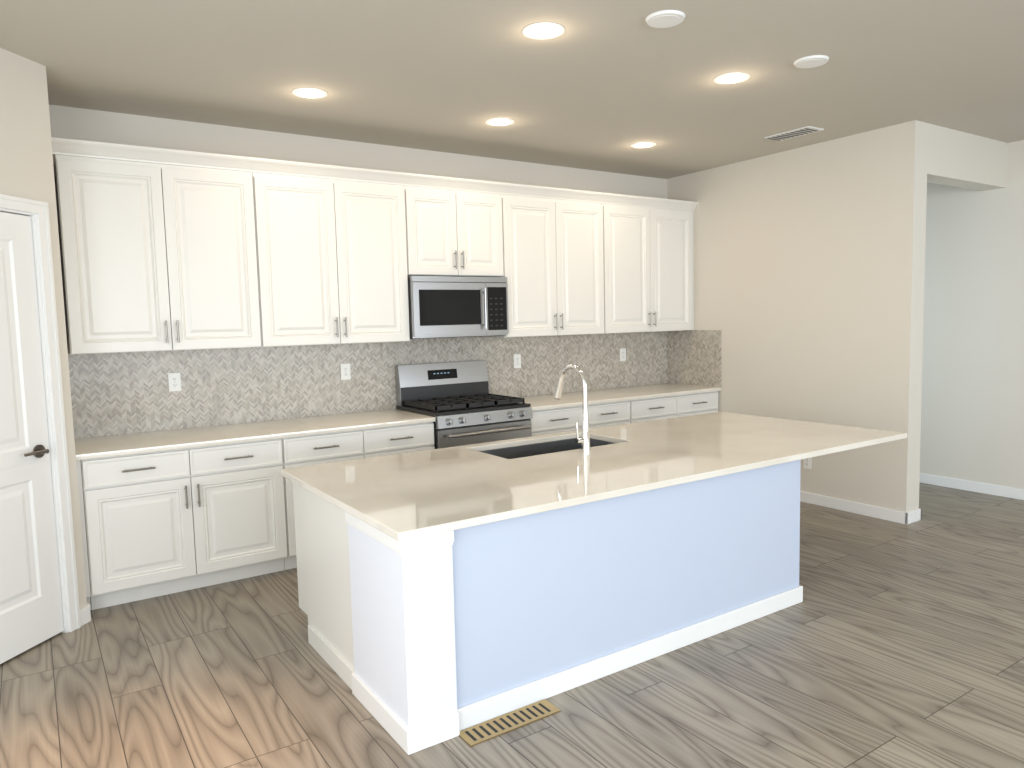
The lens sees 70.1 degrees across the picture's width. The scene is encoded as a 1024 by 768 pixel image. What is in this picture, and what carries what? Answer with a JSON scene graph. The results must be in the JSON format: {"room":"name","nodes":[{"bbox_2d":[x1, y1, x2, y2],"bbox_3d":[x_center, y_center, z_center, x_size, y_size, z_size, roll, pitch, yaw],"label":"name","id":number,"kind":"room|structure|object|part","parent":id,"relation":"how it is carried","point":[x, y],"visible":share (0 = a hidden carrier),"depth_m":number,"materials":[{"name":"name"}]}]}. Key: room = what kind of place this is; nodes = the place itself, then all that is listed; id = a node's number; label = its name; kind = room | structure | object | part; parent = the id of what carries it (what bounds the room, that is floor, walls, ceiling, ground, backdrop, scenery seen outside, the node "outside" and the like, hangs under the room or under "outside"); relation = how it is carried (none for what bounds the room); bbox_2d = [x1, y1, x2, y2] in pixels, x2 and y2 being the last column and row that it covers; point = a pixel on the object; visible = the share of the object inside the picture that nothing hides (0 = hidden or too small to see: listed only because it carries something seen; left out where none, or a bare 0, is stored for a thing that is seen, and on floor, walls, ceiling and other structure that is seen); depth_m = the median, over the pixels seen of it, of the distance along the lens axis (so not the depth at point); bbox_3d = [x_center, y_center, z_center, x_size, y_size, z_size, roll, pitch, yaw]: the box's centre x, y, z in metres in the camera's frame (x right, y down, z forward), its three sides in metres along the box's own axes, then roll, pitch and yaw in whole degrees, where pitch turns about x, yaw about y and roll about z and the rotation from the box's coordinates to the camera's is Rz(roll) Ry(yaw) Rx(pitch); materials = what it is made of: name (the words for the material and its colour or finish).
{"room":"kitchen","nodes":[
{"label":"kitchen","id":0,"kind":"room"},
{"bbox_2d":[0,48,34,199],"bbox_3d":[-2.417,-0.093,3.000,0.115,2.780,1.121,0,5,11],"label":"wall","id":1,"kind":"structure","parent":0,"point":[16,174],"depth_m":3.36,"materials":[{"name":"beige paint"}]},
{"bbox_2d":[0,212,63,663],"bbox_3d":[-2.300,0.249,3.201,0.168,2.033,0.707,0,5,11],"label":"pantry door","id":2,"kind":"structure","parent":1,"relation":"in","point":[31,615],"depth_m":3.42,"materials":[{"name":"white wood"}]},
{"bbox_3d":[-2.248,0.325,3.454,0.101,0.064,0.138,-5,6,-33],"label":"pantry door handle","id":3,"kind":"part","parent":2,"relation":"part of","materials":[{"name":"brown metal"}]},
{"bbox_2d":[0,194,80,632],"bbox_3d":[-2.363,0.219,3.211,0.138,2.119,0.853,0,5,11],"label":"door frame","id":4,"kind":"structure","parent":1,"relation":"attached to","point":[40,209],"depth_m":3.56,"materials":[{"name":"white wood"}]},
{"bbox_2d":[80,606,89,625],"bbox_3d":[-2.299,1.238,3.222,0.013,0.085,1.131,0,5,11],"label":"baseboard","id":5,"kind":"structure","parent":1,"relation":"attached to","point":[84,615],"depth_m":3.74,"materials":[{"name":"white wood"}]},
{"bbox_2d":[24,58,86,608],"bbox_3d":[-2.466,-0.168,3.865,0.170,2.780,0.788,-5,6,-33],"label":"wall","id":6,"kind":"structure","parent":0,"point":[40,129],"depth_m":3.58,"materials":[{"name":"beige paint"}]},
{"bbox_2d":[49,105,666,198],"bbox_3d":[-1.215,-0.319,5.254,6.717,2.780,0.150,-5,6,-33],"label":"wall","id":7,"kind":"structure","parent":0,"point":[97,126],"depth_m":5.01,"materials":[{"name":"beige paint"}]},
{"bbox_2d":[53,154,260,353],"bbox_3d":[-2.071,-0.734,4.328,1.019,1.066,0.386,-5,6,-33],"label":"upper cabinet","id":8,"kind":"object","parent":7,"relation":"attached to","point":[157,257],"visible":1,"depth_m":4.17,"materials":[{"name":"white wood"}]},
{"bbox_2d":[252,172,409,346],"bbox_3d":[-1.226,-0.803,4.887,1.009,1.066,0.386,-5,6,-33],"label":"upper cabinet","id":9,"kind":"object","parent":7,"relation":"attached to","point":[331,254],"visible":0.96,"depth_m":4.73,"materials":[{"name":"white wood"}]},
{"bbox_2d":[68,330,720,438],"bbox_3d":[-0.380,-0.049,5.349,4.916,0.586,0.647,-5,6,-33],"label":"tile backsplash","id":10,"kind":"structure","parent":7,"relation":"attached to","point":[121,393],"depth_m":5.11,"materials":[{"name":"grey tile"}]},
{"bbox_2d":[168,373,180,391],"bbox_3d":[-2.111,-0.012,4.571,0.070,0.114,0.008,-5,6,-33],"label":"electrical outlet","id":11,"kind":"object","parent":10,"relation":"attached to","point":[174,379],"visible":1,"depth_m":4.57,"materials":[{"name":"white plastic"}]},
{"bbox_2d":[341,363,350,379],"bbox_3d":[-1.181,-0.087,5.186,0.070,0.114,0.008,-5,6,-33],"label":"electrical outlet","id":12,"kind":"object","parent":10,"relation":"attached to","point":[345,372],"visible":1,"depth_m":5.18,"materials":[{"name":"white plastic"}]},
{"bbox_2d":[513,354,520,367],"bbox_3d":[0.044,-0.187,5.996,0.070,0.114,0.008,-5,6,-33],"label":"electrical outlet","id":13,"kind":"object","parent":10,"relation":"attached to","point":[517,360],"visible":1,"depth_m":5.99,"materials":[{"name":"white plastic"}]},
{"bbox_2d":[620,348,625,360],"bbox_3d":[1.009,-0.266,6.634,0.070,0.114,0.008,-5,6,-33],"label":"electrical outlet","id":14,"kind":"object","parent":10,"relation":"attached to","point":[622,354],"visible":1,"depth_m":6.63,"materials":[{"name":"white plastic"}]},
{"bbox_2d":[404,186,503,276],"bbox_3d":[-0.481,-1.093,5.363,0.789,0.608,0.386,-5,6,-33],"label":"upper cabinet","id":15,"kind":"object","parent":7,"relation":"attached to","point":[453,233],"visible":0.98,"depth_m":5.21,"materials":[{"name":"white wood"}]},
{"bbox_2d":[407,276,508,338],"bbox_3d":[-0.450,-0.564,5.380,0.783,0.434,0.451,-5,6,-33],"label":"over-the-range microwave","id":16,"kind":"object","parent":15,"relation":"attached to","point":[448,306],"visible":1,"depth_m":5.21,"materials":[{"name":"silver metal"}]},
{"bbox_2d":[482,194,603,336],"bbox_3d":[0.263,-0.925,5.871,0.982,1.066,0.386,-5,6,-33],"label":"upper cabinet","id":17,"kind":"object","parent":7,"relation":"attached to","point":[553,265],"visible":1,"depth_m":5.72,"materials":[{"name":"white wood"}]},
{"bbox_2d":[602,203,691,333],"bbox_3d":[1.108,-0.994,6.430,1.045,1.066,0.386,-5,6,-33],"label":"upper cabinet","id":18,"kind":"object","parent":7,"relation":"attached to","point":[647,254],"visible":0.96,"depth_m":6.28,"materials":[{"name":"white wood"}]},
{"bbox_2d":[51,137,697,329],"bbox_3d":[-0.390,-0.894,5.260,4.915,1.143,0.086,-5,6,-33],"label":"crown molding","id":19,"kind":"structure","parent":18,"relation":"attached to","point":[89,149],"depth_m":4.73,"materials":[{"name":"white wood"}]},
{"bbox_2d":[0,483,1023,767],"bbox_3d":[1.014,1.321,2.433,10.200,0.100,11.200,-5,6,-33],"label":"floor","id":20,"kind":"structure","parent":0,"point":[890,645],"depth_m":3.01,"materials":[{"name":"brown wood"}]},
{"bbox_2d":[76,438,287,609],"bbox_3d":[-1.963,0.756,4.338,1.059,0.835,0.666,-5,6,-33],"label":"base cabinet","id":21,"kind":"object","parent":20,"relation":"on","point":[157,524],"visible":0.92,"depth_m":4.07,"materials":[{"name":"white wood"}]},
{"bbox_2d":[74,409,435,459],"bbox_3d":[-1.555,0.289,4.589,2.076,0.030,0.646,-5,6,-33],"label":"countertop","id":22,"kind":"structure","parent":21,"relation":"on","point":[121,445],"depth_m":4.41,"materials":[{"name":"stone"}]},
{"bbox_2d":[281,422,434,569],"bbox_3d":[-1.099,0.685,4.910,1.014,0.835,0.666,-5,6,-33],"label":"base cabinet","id":23,"kind":"object","parent":20,"relation":"on","point":[308,450],"visible":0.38,"depth_m":4.56,"materials":[{"name":"white wood"}]},
{"bbox_2d":[395,360,532,448],"bbox_3d":[-0.334,0.450,5.355,0.768,1.190,0.709,-5,6,-33],"label":"range","id":24,"kind":"object","parent":20,"relation":"on","point":[459,403],"visible":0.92,"depth_m":5.27,"materials":[{"name":"silver metal"}]},
{"bbox_2d":[459,699,560,746],"bbox_3d":[-0.008,1.265,2.736,0.400,0.006,0.102,-5,6,-33],"label":"floor vent","id":25,"kind":"object","parent":20,"relation":"in","point":[501,725],"visible":0.98,"depth_m":2.72,"materials":[{"name":"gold metal"}]},
{"bbox_2d":[283,436,812,754],"bbox_3d":[0.197,0.796,3.704,2.276,0.764,1.372,-5,6,-33],"label":"kitchen island","id":26,"kind":"object","parent":20,"relation":"on","point":[446,594],"depth_m":2.98,"materials":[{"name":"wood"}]},
{"bbox_2d":[281,412,906,535],"bbox_3d":[0.578,0.397,3.924,3.220,0.088,1.370,-5,6,-33],"label":"island countertop","id":27,"kind":"structure","parent":26,"relation":"on","point":[404,494],"depth_m":3.50,"materials":[{"name":"beige stone"}]},
{"bbox_2d":[554,364,592,451],"bbox_3d":[0.308,0.123,3.962,0.094,0.462,0.290,-5,6,-33],"label":"faucet","id":28,"kind":"object","parent":27,"relation":"on","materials":[{"name":"silver metal"}]},
{"bbox_2d":[529,401,629,435],"bbox_3d":[0.389,0.564,5.893,0.992,0.835,0.666,-5,6,-33],"label":"base cabinet","id":29,"kind":"object","parent":20,"relation":"on","point":[552,421],"visible":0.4,"depth_m":5.58,"materials":[{"name":"white wood"}]},
{"bbox_2d":[629,391,717,423],"bbox_3d":[1.245,0.494,6.459,1.062,0.835,0.666,-5,6,-33],"label":"base cabinet","id":30,"kind":"object","parent":20,"relation":"on","point":[650,409],"visible":0.25,"depth_m":6.16,"materials":[{"name":"white wood"}]},
{"bbox_2d":[519,383,720,410],"bbox_3d":[0.815,0.096,6.156,2.057,0.030,0.646,-5,6,-33],"label":"countertop","id":31,"kind":"structure","parent":30,"relation":"on","point":[550,401],"depth_m":6.06,"materials":[{"name":"stone"}]},
{"bbox_2d":[0,0,1023,178],"bbox_3d":[0.946,-1.557,2.181,10.200,0.120,11.200,-5,6,-33],"label":"ceiling","id":32,"kind":"structure","parent":0,"point":[600,85],"depth_m":3.75,"materials":[{"name":"beige paint"}]},
{"bbox_2d":[292,88,326,98],"bbox_3d":[-1.118,-1.606,4.038,0.190,0.007,0.190,-5,6,-33],"label":"recessed light","id":33,"kind":"object","parent":32,"relation":"in","point":[312,93],"visible":1,"depth_m":4.03,"materials":[{"name":"white plastic"}]},
{"bbox_2d":[485,118,514,125],"bbox_3d":[-0.079,-1.690,4.713,0.190,0.007,0.190,-5,6,-33],"label":"recessed light","id":34,"kind":"object","parent":32,"relation":"in","point":[500,121],"visible":1,"depth_m":4.69,"materials":[{"name":"white plastic"}]},
{"bbox_2d":[522,22,564,39],"bbox_3d":[0.140,-1.567,3.247,0.190,0.007,0.190,-5,6,-33],"label":"recessed light","id":35,"kind":"object","parent":32,"relation":"in","point":[543,30],"visible":1,"depth_m":3.23,"materials":[{"name":"white plastic"}]},
{"bbox_2d":[630,142,655,147],"bbox_3d":[0.977,-1.778,5.436,0.190,0.007,0.190,-5,6,-33],"label":"recessed light","id":36,"kind":"object","parent":32,"relation":"in","point":[642,144],"visible":1,"depth_m":5.41,"materials":[{"name":"white plastic"}]},
{"bbox_2d":[645,10,685,27],"bbox_3d":[0.660,-1.567,3.140,0.170,0.012,0.170,-5,6,-33],"label":"ceiling detector","id":37,"kind":"object","parent":32,"relation":"attached to","point":[665,18],"visible":1,"depth_m":3.12,"materials":[{"name":"white plastic"}]},
{"bbox_2d":[713,72,749,83],"bbox_3d":[1.190,-1.654,3.957,0.190,0.007,0.190,-5,6,-33],"label":"recessed light","id":38,"kind":"object","parent":32,"relation":"in","point":[733,78],"visible":1,"depth_m":3.94,"materials":[{"name":"white"}]},
{"bbox_2d":[764,126,823,140],"bbox_3d":[2.005,-1.780,5.197,0.180,0.008,0.360,-5,6,-33],"label":"ceiling vent","id":39,"kind":"object","parent":32,"relation":"in","point":[798,132],"visible":0.98,"depth_m":5.18,"materials":[{"name":"white metal"}]},
{"bbox_2d":[793,55,828,67],"bbox_3d":[1.523,-1.638,3.715,0.170,0.012,0.170,-5,6,-33],"label":"ceiling detector","id":40,"kind":"object","parent":32,"relation":"attached to","point":[812,61],"visible":1,"depth_m":3.69,"materials":[{"name":"white plastic"}]},
{"bbox_2d":[667,120,928,511],"bbox_3d":[2.186,-0.468,6.040,0.170,2.780,2.295,-5,6,-33],"label":"wall","id":41,"kind":"structure","parent":0,"point":[809,270],"depth_m":5.54,"materials":[{"name":"beige paint"}]},
{"bbox_2d":[803,457,811,468],"bbox_3d":[2.338,0.615,5.781,0.008,0.114,0.070,-5,6,-33],"label":"electrical outlet","id":42,"kind":"object","parent":41,"relation":"attached to","point":[807,462],"visible":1,"depth_m":5.78,"materials":[{"name":"white plastic"}]},
{"bbox_2d":[800,491,909,524],"bbox_3d":[2.329,0.900,5.828,0.013,0.085,1.648,-5,6,-33],"label":"baseboard","id":43,"kind":"structure","parent":41,"relation":"attached to","point":[906,518],"depth_m":5.45,"materials":[{"name":"white wood"}]},
{"bbox_2d":[910,508,920,520],"bbox_3d":[1.882,0.824,6.825,0.013,0.085,3.808,-5,6,-33],"label":"baseboard","id":44,"kind":"structure","parent":41,"relation":"attached to","point":[915,515],"depth_m":5.21,"materials":[{"name":"white wood"}]},
{"bbox_2d":[927,124,1007,190],"bbox_3d":[3.309,-1.666,5.424,1.183,0.340,0.170,-5,6,-33],"label":"wall","id":45,"kind":"structure","parent":0,"point":[956,158],"depth_m":5.34,"materials":[{"name":"beige paint"}]},
{"bbox_2d":[920,140,1023,488],"bbox_3d":[4.662,-0.413,4.742,0.150,2.780,11.200,-5,6,-33],"label":"wall","id":46,"kind":"structure","parent":0,"point":[972,414],"depth_m":5.93,"materials":[{"name":"beige paint"}]},
{"bbox_2d":[919,473,1023,499],"bbox_3d":[4.709,0.943,4.690,0.013,0.085,10.500,-5,6,-33],"label":"baseboard","id":47,"kind":"structure","parent":46,"relation":"attached to","point":[1010,492],"depth_m":6.03,"materials":[{"name":"white wood"}]}
]}

